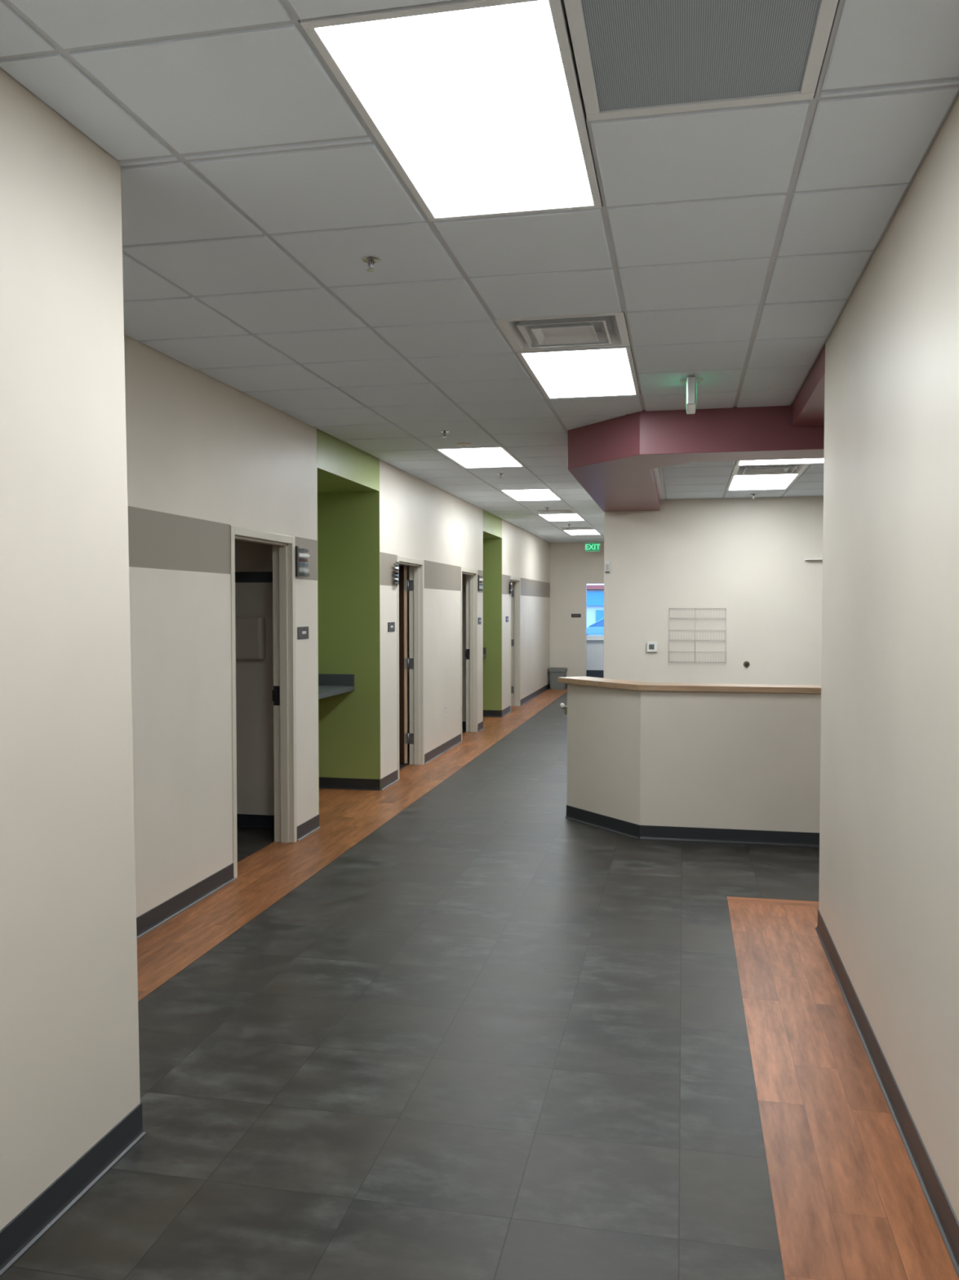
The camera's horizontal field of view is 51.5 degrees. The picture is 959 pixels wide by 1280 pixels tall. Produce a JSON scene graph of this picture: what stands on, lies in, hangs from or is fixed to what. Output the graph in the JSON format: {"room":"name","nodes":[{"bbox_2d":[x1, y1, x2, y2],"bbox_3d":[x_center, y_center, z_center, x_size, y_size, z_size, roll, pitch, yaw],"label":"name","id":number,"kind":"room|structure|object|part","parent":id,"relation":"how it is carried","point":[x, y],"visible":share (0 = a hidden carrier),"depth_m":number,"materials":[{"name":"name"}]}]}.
{"room":"hospital interior","nodes":[
{"label":"hospital interior","id":0,"kind":"room"},
{"bbox_2d":[0,68,140,1230],"bbox_3d":[-2.256,0.095,0.399,1.180,3.175,5.870,0,2,12],"label":"wall","id":1,"kind":"structure","parent":0,"point":[69,1055],"depth_m":2.77,"materials":[{"name":"beige paint"}]},
{"bbox_2d":[0,683,550,1276],"bbox_3d":[-1.788,1.333,9.474,3.917,0.102,23.750,0,2,12],"label":"baseboard","id":2,"kind":"structure","parent":1,"relation":"attached to","point":[22,1232],"depth_m":3.09,"materials":[{"name":"grey rubber"}]},
{"bbox_2d":[124,334,550,917],"bbox_3d":[-0.742,-0.293,12.204,0.870,3.175,17.880,0,2,12],"label":"wall","id":3,"kind":"structure","parent":0,"point":[206,456],"depth_m":6.85,"materials":[{"name":"beige paint"}]},
{"bbox_2d":[295,546,310,577],"bbox_3d":[-1.282,-0.568,7.243,0.036,0.220,0.196,1,2,20],"label":"flags","id":4,"kind":"object","parent":3,"relation":"attached to","point":[297,549],"visible":1,"depth_m":7.20,"materials":[{"name":"black plastic"}]},
{"bbox_2d":[297,626,308,639],"bbox_3d":[-1.296,-0.053,7.316,0.008,0.090,0.210,0,2,12],"label":"room sign","id":5,"kind":"object","parent":3,"relation":"attached to","point":[302,632],"visible":1,"depth_m":7.30,"materials":[{"name":"grey plastic"}]},
{"bbox_2d":[318,673,354,699],"bbox_3d":[-1.618,0.443,8.526,0.612,0.205,1.574,0,2,12],"label":"countertop","id":6,"kind":"structure","parent":3,"relation":"attached to","point":[329,685],"depth_m":9.22,"materials":[{"name":"grey laminate"}]},
{"bbox_2d":[318,673,354,685],"bbox_3d":[-1.618,0.394,8.525,0.612,0.107,1.574,0,2,12],"label":"backsplash","id":7,"kind":"structure","parent":3,"relation":"attached to","point":[324,679],"depth_m":9.25,"materials":[{"name":"grey laminate"}]},
{"bbox_2d":[387,622,395,631],"bbox_3d":[-0.844,-0.125,9.524,0.008,0.090,0.220,0,2,12],"label":"room sign","id":8,"kind":"object","parent":3,"relation":"attached to","point":[391,625],"visible":1,"depth_m":9.52,"materials":[{"name":"grey plastic"}]},
{"bbox_2d":[393,562,399,584],"bbox_3d":[-0.798,-0.645,9.606,0.036,0.220,0.196,0,2,3],"label":"flags","id":9,"kind":"object","parent":3,"relation":"attached to","point":[397,564],"visible":1,"depth_m":9.58,"materials":[{"name":"black plastic"}]},
{"bbox_2d":[396,555,424,779],"bbox_3d":[-0.904,0.247,10.609,0.665,2.200,1.718,-1,2,-18],"label":"door frame","id":10,"kind":"structure","parent":3,"relation":"in","point":[415,585],"depth_m":10.70,"materials":[{"name":"beige metal"}]},
{"bbox_2d":[444,705,447,715],"bbox_3d":[-0.394,0.830,11.751,0.008,0.120,0.080,0,2,12],"label":"wall outlet","id":11,"kind":"object","parent":3,"relation":"attached to","point":[446,706],"visible":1,"depth_m":11.73,"materials":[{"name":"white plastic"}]},
{"bbox_2d":[461,567,477,740],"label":"door frame","id":12,"kind":"structure","parent":3,"relation":"in","point":[471,653],"depth_m":13.49,"materials":[{"name":"beige metal"}]},
{"bbox_3d":[-0.161,0.192,13.517,0.056,0.140,0.023,0,2,12],"label":"strike plate","id":13,"kind":"part","parent":12,"relation":"part of","materials":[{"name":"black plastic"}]},
{"bbox_2d":[478,617,481,624],"bbox_3d":[0.002,-0.261,13.651,0.008,0.090,0.190,0,2,12],"label":"room sign","id":14,"kind":"object","parent":3,"relation":"attached to","point":[479,619],"visible":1,"depth_m":13.63,"materials":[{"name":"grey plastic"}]},
{"bbox_2d":[477,574,483,591],"bbox_3d":[0.019,-0.776,13.593,0.036,0.220,0.196,1,2,20],"label":"flags","id":15,"kind":"object","parent":3,"relation":"attached to","point":[478,576],"visible":1,"depth_m":13.53,"materials":[{"name":"black plastic"}]},
{"bbox_2d":[483,647,486,657],"bbox_3d":[-0.343,0.239,14.749,0.612,0.205,1.464,0,2,12],"label":"countertop","id":16,"kind":"structure","parent":3,"relation":"attached to","point":[484,648],"depth_m":15.39,"materials":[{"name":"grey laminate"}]},
{"bbox_2d":[483,647,486,654],"bbox_3d":[-0.343,0.190,14.747,0.612,0.107,1.464,0,2,12],"label":"backsplash","id":17,"kind":"structure","parent":3,"relation":"attached to","point":[484,648],"depth_m":15.39,"materials":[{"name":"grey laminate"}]},
{"bbox_2d":[510,580,512,593],"bbox_3d":[0.507,-0.854,15.976,0.036,0.220,0.196,0,2,3],"label":"flags","id":18,"kind":"object","parent":3,"relation":"attached to","point":[511,583],"visible":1,"depth_m":15.99,"materials":[{"name":"black plastic"}]},
{"bbox_2d":[235,539,466,815],"bbox_3d":[-1.844,-0.151,12.383,2.820,2.880,17.980,0,2,12],"label":"wall","id":19,"kind":"structure","parent":0,"point":[254,677],"depth_m":7.62,"materials":[{"name":"beige paint"}]},
{"bbox_2d":[235,617,266,659],"bbox_3d":[-1.777,-0.013,7.567,0.295,0.320,0.090,0,2,12],"label":"dispenser","id":20,"kind":"object","parent":19,"relation":"attached to","point":[251,632],"visible":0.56,"depth_m":7.53,"materials":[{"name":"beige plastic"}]},
{"bbox_3d":[-1.694,-0.041,7.509,0.030,0.140,0.012,0,2,12],"label":"lever","id":21,"kind":"part","parent":20,"relation":"part of","materials":[{"name":"beige plastic"}]},
{"bbox_2d":[235,571,272,582],"bbox_3d":[-2.733,-0.486,7.791,2.715,0.080,0.008,0,2,12],"label":"trim","id":22,"kind":"structure","parent":19,"relation":"attached to","point":[264,576],"depth_m":7.58,"materials":[{"name":"grey laminate"}]},
{"bbox_2d":[230,525,297,878],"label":"door frame","id":23,"kind":"structure","parent":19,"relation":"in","point":[284,691],"depth_m":7.13,"materials":[{"name":"beige metal"}]},
{"bbox_3d":[-1.462,0.400,7.167,0.056,0.140,0.023,0,2,12],"label":"strike plate","id":24,"kind":"part","parent":23,"relation":"part of","materials":[{"name":"black plastic"}]},
{"bbox_2d":[510,576,520,710],"bbox_3d":[0.401,0.039,16.951,0.650,2.200,1.666,-1,2,-18],"label":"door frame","id":25,"kind":"structure","parent":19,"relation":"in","point":[515,597],"depth_m":17.03,"materials":[{"name":"beige metal"}]},
{"bbox_2d":[137,688,567,1001],"bbox_3d":[-0.514,1.295,12.209,1.315,0.001,17.880,0,2,12],"label":"floor","id":26,"kind":"structure","parent":0,"point":[346,816],"depth_m":6.74,"materials":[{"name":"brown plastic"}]},
{"bbox_2d":[548,667,567,689],"bbox_3d":[1.627,0.798,20.650,0.368,0.438,0.298,0,2,12],"label":"waste bin","id":27,"kind":"object","parent":26,"relation":"on","point":[554,673],"visible":0.94,"depth_m":20.53,"materials":[{"name":"grey plastic"}]},
{"bbox_2d":[0,691,819,1279],"bbox_3d":[0.880,1.407,10.334,9.200,0.100,26.900,0,2,12],"label":"floor","id":28,"kind":"structure","parent":0,"point":[500,1034],"depth_m":3.66,"materials":[{"name":"grey tile"}]},
{"bbox_2d":[558,675,821,847],"bbox_3d":[2.553,0.895,7.124,4.224,1.133,0.748,1,2,20],"label":"reception desk","id":29,"kind":"object","parent":28,"relation":"on","point":[698,762],"visible":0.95,"depth_m":7.18,"materials":[{"name":"beige paint"}]},
{"bbox_2d":[558,675,821,693],"bbox_3d":[2.553,0.351,7.106,4.224,0.043,0.748,1,2,20],"label":"countertop","id":30,"kind":"structure","parent":29,"relation":"on","point":[586,681],"depth_m":7.18,"materials":[{"name":"brown wood"}]},
{"bbox_3d":[2.545,1.412,7.059,4.163,0.102,0.642,1,2,22],"label":"trim","id":31,"kind":"part","parent":29,"relation":"part of","materials":[{"name":"grey rubber"}]},
{"bbox_2d":[0,0,958,542],"bbox_3d":[0.785,-1.650,8.849,3.450,0.042,23.750,0,2,12],"label":"ceiling","id":32,"kind":"structure","parent":0,"point":[731,243],"depth_m":3.60,"materials":[{"name":"white tile"}]},
{"bbox_2d":[361,256,381,272],"bbox_3d":[-0.421,-1.458,3.869,0.076,0.044,0.076,0,2,12],"label":"sprinkler head","id":33,"kind":"object","parent":32,"relation":"attached to","point":[371,260],"visible":1,"depth_m":3.86},
{"bbox_3d":[-0.421,-1.456,3.869,0.023,0.035,0.023,-1,2,-33],"label":"stem","id":34,"kind":"part","parent":33,"relation":"part of","materials":[{"name":"silver metal"}]},
{"bbox_2d":[440,430,449,437],"bbox_3d":[-0.268,-1.581,7.640,0.076,0.044,0.076,0,2,12],"label":"sprinkler head","id":35,"kind":"object","parent":32,"relation":"attached to","point":[444,432],"visible":1,"depth_m":7.63},
{"bbox_2d":[300,0,602,221],"bbox_3d":[-0.001,-1.481,2.842,0.602,0.066,1.212,0,2,12],"label":"ceiling light","id":36,"kind":"object","parent":32,"relation":"attached to","point":[477,106],"visible":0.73,"depth_m":2.67,"materials":[{"name":"white plastic"}]},
{"bbox_2d":[434,446,525,468],"bbox_3d":[0.028,-1.685,9.059,0.602,0.066,1.212,0,2,12],"label":"ceiling light","id":37,"kind":"object","parent":32,"relation":"attached to","point":[477,457],"visible":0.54,"depth_m":9.06,"materials":[{"name":"white plastic"}]},
{"bbox_2d":[498,488,563,501],"bbox_3d":[0.639,-1.783,12.046,0.602,0.066,1.212,0,2,12],"label":"ceiling light","id":38,"kind":"object","parent":32,"relation":"attached to","point":[536,494],"visible":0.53,"depth_m":12.10,"materials":[{"name":"white plastic"}]},
{"bbox_2d":[531,509,577,514],"bbox_3d":[1.067,-1.866,14.136,0.604,0.111,0.604,0,2,12],"label":"ceiling vent","id":39,"kind":"object","parent":32,"relation":"in","point":[562,511],"visible":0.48,"depth_m":14.25,"materials":[{"name":"white metal"}]},
{"bbox_2d":[537,509,586,521],"bbox_3d":[1.251,-1.881,15.032,0.602,0.066,1.212,0,2,12],"label":"ceiling light","id":40,"kind":"object","parent":32,"relation":"attached to","point":[557,517],"visible":0.56,"depth_m":15.05,"materials":[{"name":"white plastic"}]},
{"bbox_2d":[494,311,630,351],"bbox_3d":[0.427,-1.564,4.932,0.604,0.111,0.604,0,2,12],"label":"ceiling vent","id":41,"kind":"object","parent":32,"relation":"in","point":[606,330],"visible":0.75,"depth_m":4.97,"materials":[{"name":"white metal"}]},
{"bbox_2d":[558,526,595,529],"bbox_3d":[1.679,-1.964,17.122,0.604,0.111,0.604,0,2,12],"label":"ceiling vent","id":42,"kind":"object","parent":32,"relation":"in","point":[593,527],"visible":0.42,"depth_m":17.24,"materials":[{"name":"white metal"}]},
{"bbox_2d":[515,334,639,399],"bbox_3d":[0.611,-1.579,5.828,0.602,0.066,1.212,0,2,12],"label":"ceiling light","id":43,"kind":"object","parent":32,"relation":"attached to","point":[610,371],"visible":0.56,"depth_m":5.78,"materials":[{"name":"white plastic"}]},
{"bbox_2d":[561,528,601,535],"bbox_3d":[1.863,-1.979,18.018,0.602,0.066,1.212,0,2,12],"label":"ceiling light","id":44,"kind":"object","parent":32,"relation":"attached to","point":[571,532],"visible":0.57,"depth_m":17.98,"materials":[{"name":"white plastic"}]},
{"bbox_2d":[585,540,600,551],"bbox_3d":[2.292,-1.901,20.097,0.302,0.233,0.053,0,2,12],"label":"exit sign","id":45,"kind":"object","parent":32,"relation":"hanging from","point":[589,547],"visible":1,"depth_m":20.07,"materials":[{"name":"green plastic"}]},
{"bbox_2d":[680,376,702,413],"bbox_3d":[1.261,-1.464,5.924,0.140,0.182,0.300,0,2,12],"label":"exit sign","id":46,"kind":"object","parent":32,"relation":"hanging from","point":[691,382],"visible":1,"depth_m":5.78,"materials":[{"name":"white plastic"}]},
{"bbox_2d":[564,0,838,120],"bbox_3d":[0.536,-1.448,2.421,0.602,0.025,0.602,0,2,12],"label":"ceiling vent","id":47,"kind":"object","parent":32,"relation":"in","point":[634,58],"visible":1,"depth_m":2.44,"materials":[{"name":"grey metal"}]},
{"bbox_2d":[550,542,604,676],"bbox_3d":[2.412,-0.573,20.750,2.160,3.175,0.140,0,2,12],"label":"wall","id":48,"kind":"structure","parent":0,"point":[571,567],"depth_m":20.78,"materials":[{"name":"beige paint"}]},
{"bbox_2d":[571,613,581,617],"bbox_3d":[2.015,-0.508,20.758,0.200,0.075,0.010,0,2,12],"label":"wall sign","id":49,"kind":"object","parent":48,"relation":"attached to","point":[572,615],"visible":1,"depth_m":20.75,"materials":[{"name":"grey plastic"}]},
{"bbox_2d":[586,637,604,670],"bbox_3d":[2.800,-0.496,22.149,5.200,2.930,2.750,0,2,12],"label":"wall","id":50,"kind":"structure","parent":0,"point":[595,648],"depth_m":23.45,"materials":[{"name":"beige paint"}]},
{"bbox_2d":[586,670,604,678],"bbox_3d":[3.047,0.821,23.399,5.000,0.215,0.008,0,2,12],"label":"baseboard","id":51,"kind":"structure","parent":50,"relation":"attached to","point":[595,673],"depth_m":23.46,"materials":[{"name":"grey rubber"}]},
{"bbox_2d":[586,583,604,637],"bbox_3d":[3.154,-0.722,23.372,3.600,1.340,0.080,0,2,12],"label":"window","id":52,"kind":"structure","parent":50,"relation":"in","point":[595,592],"depth_m":23.45,"materials":[{"name":"blue glass"}]},
{"bbox_3d":[3.154,-0.722,23.372,3.600,1.340,0.080,0,2,12],"label":"frame","id":53,"kind":"part","parent":52,"relation":"part of","materials":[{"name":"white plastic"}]},
{"bbox_2d":[567,344,825,511],"bbox_3d":[2.795,-1.464,7.810,4.075,0.305,5.610,0,2,12],"label":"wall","id":54,"kind":"structure","parent":0,"point":[615,460],"depth_m":6.85,"materials":[{"name":"red paint"}]},
{"bbox_2d":[653,467,666,500],"bbox_3d":[1.651,-1.474,9.142,0.060,0.012,3.460,0,2,12],"label":"trim","id":55,"kind":"structure","parent":54,"relation":"attached to","point":[655,470],"depth_m":9.37,"materials":[{"name":"white metal"}]},
{"bbox_2d":[604,496,823,684],"bbox_3d":[4.336,-0.396,15.342,4.060,3.175,9.690,0,2,12],"label":"wall","id":56,"kind":"structure","parent":0,"point":[745,557],"depth_m":10.75,"materials":[{"name":"beige paint"}]},
{"bbox_2d":[604,560,610,572],"bbox_3d":[1.410,-0.807,10.961,0.058,0.125,0.037,0,2,12],"label":"sensor","id":57,"kind":"object","parent":56,"relation":"attached to","point":[607,563],"visible":1,"depth_m":10.95,"materials":[{"name":"white plastic"}]},
{"bbox_2d":[646,642,657,652],"bbox_3d":[1.889,0.078,10.896,0.115,0.110,0.030,0,2,12],"label":"thermostat","id":58,"kind":"object","parent":56,"relation":"attached to","point":[651,646],"visible":1,"depth_m":10.88,"materials":[{"name":"white plastic"}]},
{"bbox_2d":[668,608,726,662],"bbox_3d":[2.359,-0.046,10.771,0.607,0.595,0.078,0,2,12],"label":"wire rack","id":59,"kind":"object","parent":56,"relation":"attached to","point":[673,618],"visible":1,"depth_m":10.78,"materials":[{"name":"grey metal"}]},
{"bbox_2d":[743,661,750,667],"bbox_3d":[2.874,0.261,10.701,0.068,0.068,0.028,0,2,12],"label":"grommet","id":60,"kind":"object","parent":56,"relation":"attached to","point":[746,664],"visible":1,"depth_m":10.70,"materials":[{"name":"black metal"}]},
{"bbox_2d":[804,558,822,559],"bbox_3d":[3.742,-0.837,10.473,0.598,0.037,0.055,0,2,12],"label":"wall shelf","id":61,"kind":"object","parent":56,"relation":"attached to","point":[815,558],"visible":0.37,"depth_m":10.49,"materials":[{"name":"white plastic"}]},
{"bbox_2d":[622,311,823,499],"bbox_3d":[0.880,-1.727,10.231,9.400,0.438,27.100,0,2,12],"label":"ceiling","id":62,"kind":"structure","parent":0,"point":[693,480],"depth_m":9.38,"materials":[{"name":"white tile"}]},
{"bbox_2d":[725,468,801,490],"bbox_3d":[2.657,-1.515,9.384,0.597,0.066,1.192,0,2,12],"label":"ceiling light","id":63,"kind":"object","parent":62,"relation":"attached to","point":[782,481],"visible":0.59,"depth_m":9.40,"materials":[{"name":"white plastic"}]},
{"bbox_2d":[731,463,809,475],"bbox_3d":[2.477,-1.501,8.502,0.599,0.111,0.594,0,2,12],"label":"ceiling vent","id":64,"kind":"object","parent":62,"relation":"in","point":[775,468],"visible":0.57,"depth_m":8.61,"materials":[{"name":"white metal"}]},
{"bbox_2d":[735,458,823,466],"bbox_3d":[2.653,-1.465,7.855,1.202,0.066,0.592,0,2,12],"label":"ceiling light","id":65,"kind":"object","parent":62,"relation":"attached to","point":[800,461],"visible":0.11,"depth_m":8.11,"materials":[{"name":"white plastic"}]},
{"bbox_3d":[2.653,-1.465,7.855,1.202,0.066,0.592,0,2,12],"label":"frame","id":66,"kind":"part","parent":65,"relation":"part of","materials":[{"name":"white metal"}]},
{"bbox_2d":[727,896,958,1279],"bbox_3d":[1.992,1.657,1.155,2.938,0.001,8.955,0,2,12],"label":"floor","id":67,"kind":"structure","parent":0,"point":[850,1202],"depth_m":3.26,"materials":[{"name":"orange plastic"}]},
{"bbox_2d":[818,97,958,1221],"bbox_3d":[2.161,0.081,0.811,2.490,3.175,8.450,0,2,12],"label":"wall","id":68,"kind":"structure","parent":0,"point":[889,886],"depth_m":3.30,"materials":[{"name":"beige paint"}]},
{"bbox_2d":[815,909,958,1277],"bbox_3d":[2.154,1.615,0.872,2.507,0.102,8.467,0,2,12],"label":"baseboard","id":69,"kind":"structure","parent":68,"relation":"attached to","point":[946,1220],"depth_m":3.25,"materials":[{"name":"grey rubber"}]}
]}

